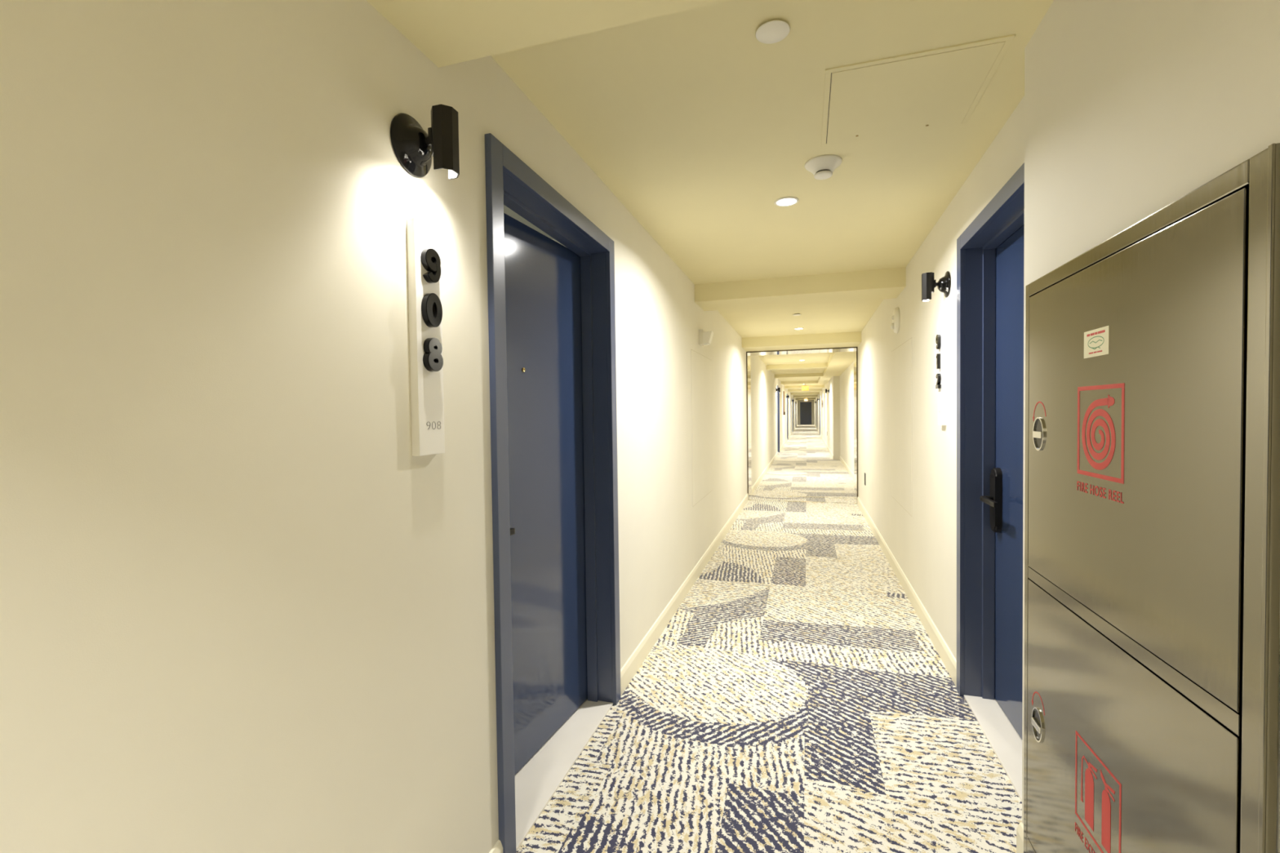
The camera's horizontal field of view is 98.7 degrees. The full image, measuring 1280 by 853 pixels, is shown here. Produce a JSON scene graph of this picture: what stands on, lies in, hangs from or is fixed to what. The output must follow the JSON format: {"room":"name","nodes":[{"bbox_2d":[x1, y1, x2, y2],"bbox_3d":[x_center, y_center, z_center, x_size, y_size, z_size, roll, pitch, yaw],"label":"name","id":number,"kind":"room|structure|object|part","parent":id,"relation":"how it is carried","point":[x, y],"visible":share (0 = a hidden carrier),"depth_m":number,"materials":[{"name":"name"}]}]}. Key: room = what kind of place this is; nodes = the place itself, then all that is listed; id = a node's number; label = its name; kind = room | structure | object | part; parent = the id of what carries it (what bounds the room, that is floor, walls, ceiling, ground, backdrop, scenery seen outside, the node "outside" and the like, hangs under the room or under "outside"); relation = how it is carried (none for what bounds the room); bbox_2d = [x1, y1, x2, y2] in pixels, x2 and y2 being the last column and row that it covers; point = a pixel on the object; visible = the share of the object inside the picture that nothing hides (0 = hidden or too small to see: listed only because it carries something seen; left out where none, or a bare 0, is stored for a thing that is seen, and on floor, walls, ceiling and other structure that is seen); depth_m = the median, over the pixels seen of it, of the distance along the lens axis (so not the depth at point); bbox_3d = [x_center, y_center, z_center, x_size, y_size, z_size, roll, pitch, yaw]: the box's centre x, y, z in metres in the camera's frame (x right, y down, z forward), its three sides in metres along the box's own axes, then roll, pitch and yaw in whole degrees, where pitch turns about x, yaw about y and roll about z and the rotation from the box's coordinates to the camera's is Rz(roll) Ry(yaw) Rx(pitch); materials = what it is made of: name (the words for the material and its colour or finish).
{"room":"hotel corridor","nodes":[
{"label":"hotel corridor","id":0,"kind":"room"},
{"bbox_2d":[0,0,797,852],"bbox_3d":[6.911,-0.577,26.008,0.150,2.390,60.200,0,1,17],"label":"wall","id":1,"kind":"structure","parent":0,"point":[240,612],"depth_m":0.92,"materials":[{"name":"paint"}]},
{"bbox_2d":[390,104,459,179],"bbox_3d":[-0.471,-0.642,1.248,0.121,0.143,0.134,0,1,17],"label":"wall sconce","id":2,"kind":"object","parent":1,"relation":"attached to","point":[414,148],"visible":1,"depth_m":1.22,"materials":[{"name":"black metal"}]},
{"bbox_3d":[-0.478,-0.653,1.250,0.026,0.038,0.028,0,1,17],"label":"swivel arm","id":3,"kind":"part","parent":2,"relation":"part of","materials":[{"name":"black metal"}]},
{"bbox_3d":[-0.440,-0.640,1.239,0.055,0.139,0.055,0,1,17],"label":"lamp shade","id":4,"kind":"part","parent":2,"relation":"part of","materials":[{"name":"black metal"}]},
{"bbox_2d":[406,217,444,456],"bbox_3d":[-0.498,-0.204,1.296,0.036,0.542,0.092,0,1,17],"label":"room sign","id":5,"kind":"object","parent":1,"relation":"attached to","point":[424,254],"visible":1,"depth_m":1.27,"materials":[{"name":"white plastic"}]},
{"bbox_2d":[484,133,620,852],"bbox_3d":[-0.383,0.230,2.114,0.264,2.147,1.042,0,1,17],"label":"door","id":6,"kind":"structure","parent":1,"relation":"in","point":[552,307],"depth_m":2.22,"materials":[{"name":"blue paint"}]},
{"bbox_3d":[-0.495,0.367,1.833,0.055,0.026,0.193,0,2,22],"label":"lever handle","id":7,"kind":"part","parent":6,"relation":"part of","materials":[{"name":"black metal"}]},
{"bbox_2d":[488,424,797,852],"bbox_3d":[7.005,0.563,26.012,0.014,0.108,60.200,0,1,17],"label":"baseboard","id":8,"kind":"structure","parent":1,"relation":"attached to","point":[632,665],"depth_m":3.60,"materials":[{"name":"beige paint"}]},
{"bbox_2d":[690,349,712,506],"bbox_3d":[0.551,0.001,4.804,0.002,1.248,0.970,0,1,17],"label":"access panel","id":9,"kind":"object","parent":1,"relation":"attached to","point":[701,366],"visible":1,"depth_m":4.71,"materials":[{"name":"beige paint"}]},
{"bbox_2d":[698,328,713,346],"bbox_3d":[0.566,-0.758,4.681,0.111,0.131,0.115,0,1,17],"label":"wall sensor","id":10,"kind":"object","parent":1,"relation":"attached to","point":[705,338],"visible":1,"depth_m":4.64,"materials":[{"name":"paint"}]},
{"bbox_2d":[777,385,779,453],"bbox_3d":[4.309,-0.211,17.474,0.210,2.147,1.042,0,1,17],"label":"door","id":11,"kind":"structure","parent":1,"relation":"in","point":[778,393],"depth_m":17.88,"materials":[{"name":"blue paint"}]},
{"bbox_2d":[782,391,785,414],"bbox_3d":[5.642,-0.914,21.470,0.065,0.920,0.600,0,1,17],"label":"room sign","id":12,"kind":"object","parent":1,"relation":"attached to","point":[784,412],"visible":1,"depth_m":21.19,"materials":[{"name":"white metal"}]},
{"bbox_2d":[786,393,788,439],"bbox_3d":[6.778,-0.444,25.604,0.210,2.147,1.042,0,1,17],"label":"door","id":13,"kind":"structure","parent":1,"relation":"in","point":[787,393],"depth_m":25.28,"materials":[{"name":"blue paint"}]},
{"bbox_2d":[791,398,792,426],"bbox_3d":[9.552,-0.706,34.739,0.210,2.147,1.042,0,1,17],"label":"door","id":14,"kind":"structure","parent":1,"relation":"in","point":[792,398],"depth_m":34.21,"materials":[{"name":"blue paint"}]},
{"bbox_2d":[795,400,795,427],"bbox_3d":[12.311,-0.967,43.825,0.210,2.147,1.042,0,1,17],"label":"door","id":15,"kind":"structure","parent":1,"relation":"in","point":[795,401],"depth_m":43.51,"materials":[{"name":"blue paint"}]},
{"bbox_2d":[503,204,564,246],"bbox_3d":[-1.231,0.115,2.311,1.660,2.550,2.460,0,1,17],"label":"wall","id":16,"kind":"structure","parent":0,"point":[507,211],"depth_m":2.94,"materials":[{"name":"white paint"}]},
{"bbox_2d":[515,424,1022,852],"bbox_3d":[7.815,0.613,25.716,2.117,0.001,60.100,0,1,17],"label":"floor","id":17,"kind":"structure","parent":0,"point":[796,699],"depth_m":2.39,"materials":[{"name":"carpet"}]},
{"bbox_2d":[746,346,857,503],"bbox_3d":[2.447,-0.015,8.346,1.570,2.254,0.532,0,1,17],"label":"portal","id":18,"kind":"object","parent":17,"relation":"on","point":[855,349],"visible":0.91,"depth_m":8.30,"materials":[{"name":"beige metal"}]},
{"bbox_2d":[490,0,1053,400],"bbox_3d":[7.798,-1.817,25.703,2.040,0.080,60.200,0,1,17],"label":"ceiling","id":19,"kind":"structure","parent":0,"point":[697,125],"depth_m":2.07,"materials":[{"name":"paint"}]},
{"bbox_2d":[366,0,729,67],"bbox_3d":[-0.430,-0.923,-0.950,1.480,0.176,4.383,0,1,17],"label":"beam","id":20,"kind":"structure","parent":19,"relation":"attached to","point":[447,32],"depth_m":1.20,"materials":[{"name":"paint"}]},
{"bbox_2d":[755,20,790,44],"bbox_3d":[0.361,-1.077,1.496,0.091,0.010,0.091,0,1,17],"label":"cover plate","id":21,"kind":"object","parent":19,"relation":"attached to","point":[771,32],"visible":1,"depth_m":1.49,"materials":[{"name":"white plastic"}]},
{"bbox_2d":[774,196,799,206],"bbox_3d":[0.726,-1.114,2.722,0.118,0.006,0.118,0,1,17],"label":"recessed light","id":22,"kind":"object","parent":19,"relation":"in","point":[785,201],"visible":1,"depth_m":2.71,"materials":[{"name":"white plastic"}]},
{"bbox_2d":[765,363,827,370],"bbox_3d":[3.527,-1.347,12.377,1.310,0.090,0.400,0,1,17],"label":"beam","id":23,"kind":"structure","parent":19,"relation":"attached to","point":[807,366],"depth_m":12.21,"materials":[{"name":"paint"}]},
{"bbox_2d":[780,380,817,384],"bbox_3d":[5.619,-1.550,19.368,1.250,0.085,0.400,0,1,17],"label":"beam","id":24,"kind":"structure","parent":19,"relation":"attached to","point":[809,381],"depth_m":19.19,"materials":[{"name":"paint"}]},
{"bbox_2d":[694,266,906,311],"bbox_3d":[1.259,-1.097,4.458,1.570,0.140,0.440,0,1,17],"label":"beam","id":25,"kind":"structure","parent":19,"relation":"attached to","point":[886,283],"depth_m":4.30,"materials":[{"name":"paint"}]},
{"bbox_2d":[742,331,861,351],"bbox_3d":[2.353,-1.202,8.059,1.570,0.136,1.150,0,1,17],"label":"beam","id":26,"kind":"structure","parent":19,"relation":"attached to","point":[842,340],"depth_m":7.56,"materials":[{"name":"paint"}]},
{"bbox_2d":[774,373,831,378],"bbox_3d":[4.610,-1.438,15.496,1.570,0.090,0.400,0,1,17],"label":"beam","id":27,"kind":"structure","parent":19,"relation":"attached to","point":[805,375],"depth_m":15.37,"materials":[{"name":"paint"}]},
{"bbox_2d":[784,385,824,388],"bbox_3d":[6.832,-1.648,22.813,1.570,0.090,0.500,0,1,17],"label":"beam","id":28,"kind":"structure","parent":19,"relation":"attached to","point":[797,386],"depth_m":22.62,"materials":[{"name":"paint"}]},
{"bbox_2d":[787,388,822,391],"bbox_3d":[7.994,-1.758,26.639,1.570,0.090,0.500,0,1,17],"label":"beam","id":29,"kind":"structure","parent":19,"relation":"attached to","point":[812,389],"depth_m":26.46,"materials":[{"name":"paint"}]},
{"bbox_2d":[791,392,819,395],"bbox_3d":[9.562,-1.906,31.804,1.570,0.090,0.500,0,1,17],"label":"beam","id":30,"kind":"structure","parent":19,"relation":"attached to","point":[792,393],"depth_m":31.59,"materials":[{"name":"paint"}]},
{"bbox_2d":[801,383,808,391],"bbox_3d":[6.103,-1.471,20.289,0.250,0.300,0.050,0,1,17],"label":"exit sign","id":31,"kind":"object","parent":19,"relation":"hanging from","point":[805,388],"visible":1,"depth_m":20.27,"materials":[{"name":"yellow plastic"}]},
{"bbox_2d":[793,395,817,397],"bbox_3d":[11.450,-2.084,38.021,1.570,0.090,0.500,0,1,17],"label":"beam","id":32,"kind":"structure","parent":19,"relation":"attached to","point":[814,395],"depth_m":37.87,"materials":[{"name":"paint"}]},
{"bbox_2d":[804,154,842,179],"bbox_3d":[0.770,-1.078,2.307,0.150,0.059,0.150,0,1,17],"label":"smoke detector","id":33,"kind":"object","parent":19,"relation":"attached to","point":[823,166],"visible":1,"depth_m":2.27,"materials":[{"name":"white plastic"}]},
{"bbox_2d":[817,376,832,383],"bbox_3d":[5.847,-1.502,17.418,0.320,0.090,4.000,0,1,17],"label":"beam","id":34,"kind":"structure","parent":19,"relation":"attached to","point":[821,380],"depth_m":17.12,"materials":[{"name":"paint"}]},
{"bbox_2d":[822,351,853,376],"bbox_3d":[4.244,-1.336,11.742,0.430,0.100,7.000,0,1,17],"label":"beam","id":35,"kind":"structure","parent":19,"relation":"attached to","point":[838,362],"depth_m":11.04,"materials":[{"name":"paint"}]},
{"bbox_2d":[821,34,1015,146],"bbox_3d":[0.878,-1.094,1.843,0.502,0.006,0.505,0,1,17],"label":"ceiling access panel","id":36,"kind":"object","parent":19,"relation":"attached to","point":[940,88],"visible":1,"depth_m":1.79,"materials":[{"name":"paint"}]},
{"bbox_2d":[797,400,813,424],"bbox_3d":[16.575,-1.410,54.582,2.040,2.390,0.120,0,1,17],"label":"wall","id":37,"kind":"structure","parent":0,"point":[801,401],"depth_m":54.54,"materials":[{"name":"paint"}]},
{"bbox_2d":[800,401,811,424],"bbox_3d":[16.480,-1.323,54.545,1.080,2.220,0.110,0,1,17],"label":"door","id":38,"kind":"structure","parent":37,"relation":"in","point":[805,407],"depth_m":54.56,"materials":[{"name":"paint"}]},
{"bbox_2d":[813,0,1279,852],"bbox_3d":[8.595,-0.588,25.497,0.410,2.390,60.200,0,1,17],"label":"wall","id":39,"kind":"structure","parent":0,"point":[1127,108],"depth_m":1.35,"materials":[{"name":"paint"}]},
{"bbox_2d":[816,399,817,429],"bbox_3d":[12.959,-0.881,39.972,0.210,2.147,1.042,0,1,17],"label":"door","id":40,"kind":"structure","parent":39,"relation":"in","point":[816,399],"depth_m":39.50,"materials":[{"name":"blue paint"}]},
{"bbox_2d":[819,395,820,435],"bbox_3d":[9.968,-0.598,30.120,0.210,2.147,1.042,0,1,17],"label":"door","id":41,"kind":"structure","parent":39,"relation":"in","point":[820,396],"depth_m":29.65,"materials":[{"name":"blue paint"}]},
{"bbox_2d":[890,306,899,333],"bbox_3d":[2.030,-0.848,4.388,0.056,0.206,0.206,0,1,17],"label":"fire alarm","id":42,"kind":"object","parent":39,"relation":"attached to","point":[895,325],"visible":1,"depth_m":4.32,"materials":[{"name":"white plastic"}]},
{"bbox_2d":[891,337,911,515],"bbox_3d":[2.031,-0.007,4.281,0.002,1.248,0.970,0,1,17],"label":"access panel","id":43,"kind":"object","parent":39,"relation":"attached to","point":[901,357],"visible":1,"depth_m":4.21,"materials":[{"name":"beige paint"}]},
{"bbox_2d":[813,423,1023,852],"bbox_3d":[8.532,0.553,25.549,0.274,0.108,60.200,0,1,17],"label":"baseboard","id":44,"kind":"structure","parent":39,"relation":"attached to","point":[947,657],"depth_m":3.50,"materials":[{"name":"beige paint"}]},
{"bbox_2d":[921,271,951,301],"bbox_3d":[1.530,-0.728,2.850,0.121,0.143,0.134,0,1,17],"label":"wall sconce","id":45,"kind":"object","parent":39,"relation":"attached to","point":[928,283],"visible":1,"depth_m":2.83,"materials":[{"name":"black metal"}]},
{"bbox_3d":[1.499,-0.726,2.859,0.055,0.139,0.055,0,1,17],"label":"lamp shade","id":46,"kind":"part","parent":45,"relation":"part of","materials":[{"name":"black metal"}]},
{"bbox_3d":[1.536,-0.740,2.847,0.026,0.038,0.028,0,1,17],"label":"swivel arm","id":47,"kind":"part","parent":45,"relation":"part of","materials":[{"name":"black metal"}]},
{"bbox_2d":[935,321,946,425],"bbox_3d":[1.598,-0.277,2.920,0.036,0.542,0.092,0,1,17],"label":"room sign","id":48,"kind":"object","parent":39,"relation":"attached to","point":[940,339],"visible":1,"depth_m":2.88,"materials":[{"name":"white plastic"}]},
{"bbox_2d":[956,162,1024,801],"bbox_3d":[1.454,0.206,2.083,0.210,2.147,1.042,0,1,17],"label":"door","id":49,"kind":"structure","parent":39,"relation":"in","point":[990,250],"depth_m":2.48,"materials":[{"name":"blue paint"}]},
{"bbox_3d":[1.533,0.326,2.381,0.055,0.026,0.193,0,1,17],"label":"lever handle","id":50,"kind":"part","parent":49,"relation":"part of","materials":[{"name":"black metal"}]},
{"bbox_3d":[1.589,0.329,2.451,0.028,0.290,0.072,0,1,17],"label":"lock plate","id":51,"kind":"part","parent":49,"relation":"part of","materials":[{"name":"black metal"}]},
{"bbox_2d":[1023,142,1279,852],"bbox_3d":[0.980,0.439,1.158,0.023,1.650,0.867,0,1,17],"label":"cabinet","id":52,"kind":"object","parent":39,"relation":"attached to","point":[1152,487],"visible":1,"depth_m":0.96,"materials":[{"name":"grey metal"}]},
{"bbox_3d":[0.990,0.809,1.179,0.011,0.737,0.787,0,1,17],"label":"door","id":53,"kind":"part","parent":52,"relation":"part of","materials":[{"name":"silver metal"}]},
{"bbox_3d":[0.979,0.028,1.160,0.011,0.752,0.787,0,1,17],"label":"door","id":54,"kind":"part","parent":52,"relation":"part of","materials":[{"name":"silver metal"}]}
]}

